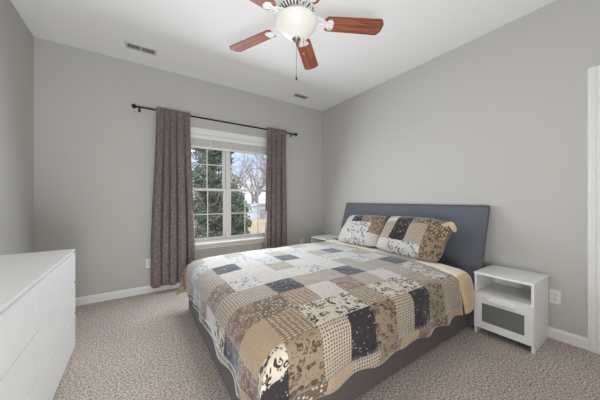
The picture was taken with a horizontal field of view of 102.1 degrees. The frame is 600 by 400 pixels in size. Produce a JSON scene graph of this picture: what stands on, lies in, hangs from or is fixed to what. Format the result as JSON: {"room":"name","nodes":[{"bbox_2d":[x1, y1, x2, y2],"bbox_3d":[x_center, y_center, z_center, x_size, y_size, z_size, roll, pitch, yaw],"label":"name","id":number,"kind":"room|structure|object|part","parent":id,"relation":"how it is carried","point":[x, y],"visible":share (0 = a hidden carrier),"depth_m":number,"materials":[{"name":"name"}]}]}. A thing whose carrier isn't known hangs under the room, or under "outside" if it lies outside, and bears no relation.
{"room":"bedroom","nodes":[
{"label":"bedroom","id":0,"kind":"room"},
{"bbox_2d":[0,0,33,254],"bbox_3d":[-1.591,-0.245,0.659,0.140,2.830,4.563,0,0,-34],"label":"wall","id":1,"kind":"structure","parent":0,"point":[16,40],"depth_m":2.13,"materials":[{"name":"paint"}]},
{"bbox_2d":[34,37,322,297],"bbox_3d":[-1.184,-0.245,3.590,3.793,2.830,0.140,0,0,-34],"label":"wall","id":2,"kind":"structure","parent":0,"point":[94,152],"depth_m":2.87,"materials":[{"name":"paint"}]},
{"bbox_2d":[75,283,179,305],"bbox_3d":[-1.141,1.126,3.526,3.765,0.088,0.014,0,0,-34],"label":"baseboard","id":3,"kind":"structure","parent":2,"relation":"attached to","point":[101,297],"depth_m":2.85,"materials":[{"name":"white paint"}]},
{"bbox_2d":[146,259,150,267],"bbox_3d":[-1.887,0.805,3.031,0.072,0.116,0.009,0,0,-34],"label":"wall outlet","id":4,"kind":"object","parent":2,"relation":"attached to","point":[148,261],"visible":0.84,"depth_m":3.03,"materials":[{"name":"white plastic"}]},
{"bbox_2d":[131,104,296,136],"bbox_3d":[-1.036,-1.098,3.530,2.330,0.060,0.124,0,0,-34],"label":"curtain rod","id":5,"kind":"object","parent":2,"relation":"attached to","point":[134,106],"visible":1,"depth_m":3.37,"materials":[{"name":"black metal"}]},
{"bbox_2d":[151,107,194,287],"bbox_3d":[-1.617,-0.022,3.110,0.508,2.221,0.097,0,0,-34],"label":"curtain","id":6,"kind":"object","parent":5,"relation":"hanging from","point":[172,227],"visible":0.97,"depth_m":3.07,"materials":[{"name":"grey fabric"}]},
{"bbox_2d":[264,127,286,248],"bbox_3d":[-0.392,-0.006,3.930,0.417,2.254,0.098,0,0,-34],"label":"curtain","id":7,"kind":"object","parent":5,"relation":"hanging from","point":[276,191],"visible":0.87,"depth_m":3.90,"materials":[{"name":"grey fabric"}]},
{"bbox_2d":[190,127,266,249],"bbox_3d":[-1.081,-0.140,3.626,1.780,1.680,0.175,0,0,-34],"label":"window","id":8,"kind":"structure","parent":2,"relation":"in","point":[227,239],"depth_m":3.63,"materials":[{"name":"white plastic"}]},
{"bbox_3d":[-1.424,0.221,3.436,0.738,0.748,0.030,0,0,-34],"label":"sash","id":9,"kind":"part","parent":8,"relation":"part of","materials":[{"name":"white plastic"}]},
{"bbox_3d":[-1.444,-0.501,3.465,0.738,0.768,0.030,0,0,-34],"label":"sash","id":10,"kind":"part","parent":8,"relation":"part of","materials":[{"name":"white plastic"}]},
{"bbox_3d":[-1.052,-0.182,3.582,1.710,1.595,0.020,0,0,-34],"label":"casing","id":11,"kind":"part","parent":8,"relation":"part of","materials":[{"name":"white paint"}]},
{"bbox_2d":[191,134,266,155],"bbox_3d":[-1.069,-0.797,3.608,1.512,0.174,0.043,0,0,-34],"label":"window blind","id":12,"kind":"object","parent":8,"relation":"attached to","point":[197,141],"visible":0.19,"depth_m":3.58,"materials":[{"name":"white plastic"}]},
{"bbox_3d":[-1.070,-0.722,3.609,1.504,0.023,0.040,0,0,-34],"label":"rail","id":13,"kind":"part","parent":12,"relation":"part of","materials":[{"name":"white plastic"}]},
{"bbox_3d":[-1.051,0.626,3.580,1.780,0.022,0.065,0,0,-34],"label":"sill","id":14,"kind":"part","parent":8,"relation":"part of","materials":[{"name":"white paint"}]},
{"bbox_3d":[-0.794,-0.501,3.899,0.738,0.768,0.030,0,0,-34],"label":"sash","id":15,"kind":"part","parent":8,"relation":"part of","materials":[{"name":"clear glass"}]},
{"bbox_3d":[-0.774,0.221,3.870,0.738,0.748,0.030,0,0,-34],"label":"sash","id":16,"kind":"part","parent":8,"relation":"part of","materials":[{"name":"white plastic"}]},
{"bbox_2d":[10,0,555,110],"bbox_3d":[0.044,-1.710,1.751,4.073,0.100,4.563,0,0,-34],"label":"ceiling","id":17,"kind":"structure","parent":0,"point":[190,38],"depth_m":2.48,"materials":[{"name":"paint"}]},
{"bbox_2d":[124,41,156,55],"bbox_3d":[-1.753,-1.656,2.678,0.300,0.008,0.130,0,0,-34],"label":"ceiling vent","id":18,"kind":"object","parent":17,"relation":"in","point":[129,45],"visible":1,"depth_m":2.67,"materials":[{"name":"metal"}]},
{"bbox_2d":[292,93,308,99],"bbox_3d":[0.016,-1.656,3.919,0.270,0.008,0.130,0,0,-34],"label":"ceiling vent","id":19,"kind":"object","parent":17,"relation":"in","point":[297,95],"visible":1,"depth_m":3.91,"materials":[{"name":"metal"}]},
{"bbox_2d":[229,0,383,80],"bbox_3d":[-0.040,-1.254,1.700,1.203,0.812,1.214,0,0,-34],"label":"ceiling fan","id":20,"kind":"object","parent":17,"relation":"hanging from","point":[296,21],"visible":1,"depth_m":1.73,"materials":[{"name":"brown wood"}]},
{"bbox_3d":[-0.386,-1.265,1.951,0.430,0.006,0.132,0,11,31],"label":"blade","id":21,"kind":"part","parent":20,"relation":"part of","materials":[{"name":"brown wood"}]},
{"bbox_3d":[-0.343,-1.265,1.459,0.430,0.006,0.132,0,11,-41],"label":"blade","id":22,"kind":"part","parent":20,"relation":"part of","materials":[{"name":"brown wood"}]},
{"bbox_3d":[-0.026,-1.203,1.735,0.304,0.126,0.304,0,0,-34],"label":"lamp shade","id":23,"kind":"part","parent":20,"relation":"part of","materials":[{"name":"white glass"}]},
{"bbox_3d":[0.068,-1.265,2.144,0.132,0.006,0.430,-11,-3,13],"label":"blade","id":24,"kind":"part","parent":20,"relation":"part of","materials":[{"name":"brown wood"}]},
{"bbox_3d":[0.392,-1.265,1.771,0.430,0.006,0.132,0,-11,-5],"label":"blade","id":25,"kind":"part","parent":20,"relation":"part of","materials":[{"name":"brown wood"}]},
{"bbox_2d":[52,288,599,399],"bbox_3d":[0.044,1.220,1.751,4.073,0.100,4.563,0,0,-34],"label":"floor","id":26,"kind":"structure","parent":0,"point":[148,346],"depth_m":1.69,"materials":[{"name":"beige carpet"}]},
{"bbox_2d":[0,249,74,399],"bbox_3d":[-1.463,0.780,1.026,0.478,0.780,1.780,0,0,-34],"label":"dresser","id":27,"kind":"object","parent":26,"relation":"on","point":[37,289],"visible":1,"depth_m":1.25,"materials":[{"name":"white paint"}]},
{"bbox_3d":[-1.025,0.535,0.782,0.020,0.235,0.886,0,0,-34],"label":"drawer","id":28,"kind":"part","parent":27,"relation":"part of","materials":[{"name":"white paint"}]},
{"bbox_3d":[-1.025,0.773,0.782,0.020,0.236,0.886,0,0,-34],"label":"drawer","id":29,"kind":"part","parent":27,"relation":"part of","materials":[{"name":"white paint"}]},
{"bbox_3d":[-1.025,1.028,0.782,0.020,0.269,0.886,0,0,-34],"label":"drawer","id":30,"kind":"part","parent":27,"relation":"part of","materials":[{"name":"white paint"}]},
{"bbox_3d":[-1.521,0.535,1.524,0.020,0.235,0.886,0,0,-34],"label":"drawer","id":31,"kind":"part","parent":27,"relation":"part of","materials":[{"name":"white paint"}]},
{"bbox_3d":[-1.521,0.773,1.524,0.020,0.236,0.886,0,0,-34],"label":"drawer","id":32,"kind":"part","parent":27,"relation":"part of","materials":[{"name":"white paint"}]},
{"bbox_3d":[-1.521,1.028,1.524,0.020,0.269,0.886,0,0,-34],"label":"drawer","id":33,"kind":"part","parent":27,"relation":"part of","materials":[{"name":"white paint"}]},
{"bbox_2d":[311,234,338,242],"bbox_3d":[0.455,0.905,4.111,0.452,0.530,0.396,0,0,-34],"label":"nightstand","id":34,"kind":"object","parent":26,"relation":"on","point":[320,238],"visible":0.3,"depth_m":4.14,"materials":[{"name":"white paint"}]},
{"bbox_3d":[0.370,0.915,4.277,0.409,0.510,0.018,0,0,-34],"label":"panel","id":35,"kind":"part","parent":34,"relation":"part of","materials":[{"name":"white paint"}]},
{"bbox_2d":[189,203,489,399],"bbox_3d":[0.322,0.617,2.516,2.441,1.106,1.951,0,0,-34],"label":"bed","id":36,"kind":"object","parent":26,"relation":"on","point":[464,249],"visible":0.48,"depth_m":2.33,"materials":[{"name":"grey fabric"}]},
{"bbox_3d":[-0.660,1.009,1.829,0.045,0.298,1.805,0,0,-34],"label":"foot rail","id":37,"kind":"part","parent":36,"relation":"part of","materials":[{"name":"fabric"}]},
{"bbox_3d":[0.703,1.009,1.681,2.056,0.298,0.045,0,0,-34],"label":"rail","id":38,"kind":"part","parent":36,"relation":"part of","materials":[{"name":"fabric"}]},
{"bbox_3d":[1.179,0.608,3.089,0.379,1.085,1.943,0,0,-34],"label":"headboard","id":39,"kind":"part","parent":36,"relation":"part of","materials":[{"name":"grey fabric"}]},
{"bbox_2d":[474,264,548,353],"bbox_3d":[1.806,0.905,2.088,0.452,0.530,0.396,0,0,-34],"label":"nightstand","id":40,"kind":"object","parent":26,"relation":"on","point":[512,303],"visible":1,"depth_m":1.99,"materials":[{"name":"white paint"}]},
{"bbox_3d":[1.721,0.915,2.255,0.409,0.510,0.018,0,0,-34],"label":"panel","id":41,"kind":"part","parent":40,"relation":"part of","materials":[{"name":"white paint"}]},
{"bbox_3d":[1.630,0.856,1.970,0.028,0.029,0.176,0,0,-34],"label":"handle","id":42,"kind":"part","parent":40,"relation":"part of","materials":[{"name":"white paint"}]},
{"bbox_3d":[1.649,0.974,1.979,0.005,0.157,0.278,0,0,-34],"label":"frosted panel","id":43,"kind":"part","parent":40,"relation":"part of","materials":[{"name":"grey glass"}]},
{"bbox_2d":[477,282,530,305],"bbox_3d":[1.821,0.817,2.098,0.394,0.016,0.354,0,0,-34],"label":"shelf","id":44,"kind":"object","parent":40,"relation":"attached to","point":[511,294],"depth_m":2.09,"materials":[{"name":"white paint"}]},
{"bbox_3d":[1.647,0.963,1.982,0.014,0.298,0.386,0,0,-34],"label":"drawer","id":45,"kind":"part","parent":40,"relation":"part of","materials":[{"name":"white paint"}]},
{"bbox_3d":[1.988,0.885,2.209,0.008,0.450,0.354,0,0,-34],"label":"panel","id":46,"kind":"part","parent":40,"relation":"part of","materials":[{"name":"white wood"}]},
{"bbox_3d":[1.927,0.915,1.946,0.409,0.510,0.018,0,0,-34],"label":"panel","id":47,"kind":"part","parent":40,"relation":"part of","materials":[{"name":"white paint"}]},
{"bbox_2d":[323,0,599,337],"bbox_3d":[1.679,-0.245,2.844,0.140,2.830,4.563,0,0,-34],"label":"wall","id":48,"kind":"structure","parent":0,"point":[498,119],"depth_m":2.32,"materials":[{"name":"paint"}]},
{"bbox_2d":[549,289,560,304],"bbox_3d":[2.134,0.818,2.029,0.009,0.116,0.072,0,0,-34],"label":"wall outlet","id":49,"kind":"object","parent":48,"relation":"attached to","point":[554,295],"visible":1,"depth_m":2.03,"materials":[{"name":"white plastic"}]},
{"bbox_2d":[548,326,587,349],"bbox_3d":[1.328,1.126,3.231,0.014,0.088,3.249,0,0,-34],"label":"baseboard","id":50,"kind":"structure","parent":48,"relation":"attached to","point":[573,339],"depth_m":1.96,"materials":[{"name":"white paint"}]},
{"bbox_2d":[588,65,599,353],"bbox_3d":[2.495,0.081,1.480,0.019,2.179,0.958,0,0,-34],"label":"trim","id":51,"kind":"structure","parent":48,"relation":"attached to","point":[593,72],"depth_m":1.85,"materials":[{"name":"white paint"}]},
{"label":"outside","id":52,"kind":"structure","parent":0,"visible":0},
{"bbox_2d":[194,204,264,237],"bbox_3d":[-6.128,1.284,27.174,60.000,0.753,44.000,0,0,-34],"label":"ground","id":53,"kind":"structure","parent":52,"point":[261,222],"depth_m":13.34,"materials":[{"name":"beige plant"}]},
{"bbox_2d":[191,148,240,221],"bbox_3d":[-4.225,-0.836,11.140,3.005,5.221,2.793,0,0,-18],"label":"evergreen tree","id":54,"kind":"object","parent":53,"relation":"on","point":[198,181],"visible":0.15,"depth_m":10.63,"materials":[{"name":"green plant"}]},
{"bbox_2d":[192,148,251,237],"bbox_3d":[-2.593,-0.640,7.252,2.056,4.525,2.286,0,0,-34],"label":"evergreen tree","id":55,"kind":"object","parent":53,"relation":"on","point":[215,198],"visible":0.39,"depth_m":6.85,"materials":[{"name":"green plant"}]},
{"bbox_2d":[220,154,253,188],"bbox_3d":[-7.030,-2.067,26.054,5.323,7.471,6.108,0,0,-19],"label":"bare tree","id":56,"kind":"object","parent":53,"relation":"on","point":[236,173],"visible":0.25,"depth_m":26.30,"materials":[{"name":"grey plant"}]},
{"bbox_2d":[231,192,251,234],"bbox_3d":[-2.208,0.651,8.806,1.051,1.943,1.050,0,0,-34],"label":"evergreen shrub","id":57,"kind":"object","parent":53,"relation":"on","point":[237,230],"visible":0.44,"depth_m":8.76,"materials":[{"name":"green plant"}]},
{"bbox_2d":[220,153,265,202],"bbox_3d":[-4.209,-2.237,27.897,5.315,7.831,9.531,0,0,32],"label":"bare tree","id":58,"kind":"object","parent":53,"relation":"on","point":[250,175],"visible":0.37,"depth_m":26.45,"materials":[{"name":"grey plant"}]},
{"bbox_2d":[232,154,265,203],"bbox_3d":[-3.824,-1.418,21.862,4.423,6.208,5.075,0,0,12],"label":"bare tree","id":59,"kind":"object","parent":53,"relation":"on","point":[253,199],"visible":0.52,"depth_m":21.54,"materials":[{"name":"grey plant"}]},
{"bbox_2d":[238,155,265,183],"bbox_3d":[-0.922,-2.140,18.262,9.566,7.859,5.334,0,0,29],"label":"bare tree","id":60,"kind":"object","parent":53,"relation":"on","point":[260,156],"visible":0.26,"depth_m":19.22,"materials":[{"name":"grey plant"}]},
{"bbox_2d":[246,203,264,218],"bbox_3d":[-2.942,0.975,17.276,1.600,1.350,1.400,0,0,-34],"label":"outbuilding","id":61,"kind":"structure","parent":53,"relation":"on","point":[261,207],"depth_m":16.68,"materials":[{"name":"white"}]},
{"bbox_3d":[-2.605,1.125,16.771,0.400,0.850,0.025,0,0,-34],"label":"door","id":62,"kind":"part","parent":61,"relation":"part of","materials":[{"name":"white"}]},
{"bbox_2d":[249,154,266,166],"bbox_3d":[-1.078,-1.310,13.915,5.033,6.156,4.386,0,0,9],"label":"bare tree","id":63,"kind":"object","parent":53,"relation":"on","point":[249,154],"visible":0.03,"depth_m":13.33,"materials":[{"name":"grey plant"}]},
{"bbox_3d":[0.228,0.793,2.422,2.080,0.269,1.705,0,0,-34],"label":"mattress","id":64,"kind":"object","parent":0,"visible":0},
{"bbox_2d":[176,239,474,399],"bbox_3d":[0.135,0.831,2.367,2.164,0.454,2.120,0,0,-34],"label":"quilt","id":65,"kind":"object","parent":64,"relation":"on","point":[293,322],"visible":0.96,"depth_m":1.56,"materials":[{"name":"multicoloured fabric"}]},
{"bbox_2d":[338,215,388,246],"bbox_3d":[0.833,0.412,3.262,0.327,0.392,0.696,0,0,-34],"label":"pillow","id":66,"kind":"object","parent":65,"relation":"on","point":[363,230],"visible":0.96,"depth_m":3.14,"materials":[{"name":"multicoloured fabric"}]},
{"bbox_2d":[376,216,456,261],"bbox_3d":[1.220,0.406,2.616,0.350,0.410,0.800,0,0,-34],"label":"pillow","id":67,"kind":"object","parent":65,"relation":"on","point":[426,239],"visible":1,"depth_m":2.49,"materials":[{"name":"multicoloured fabric"}]}
]}

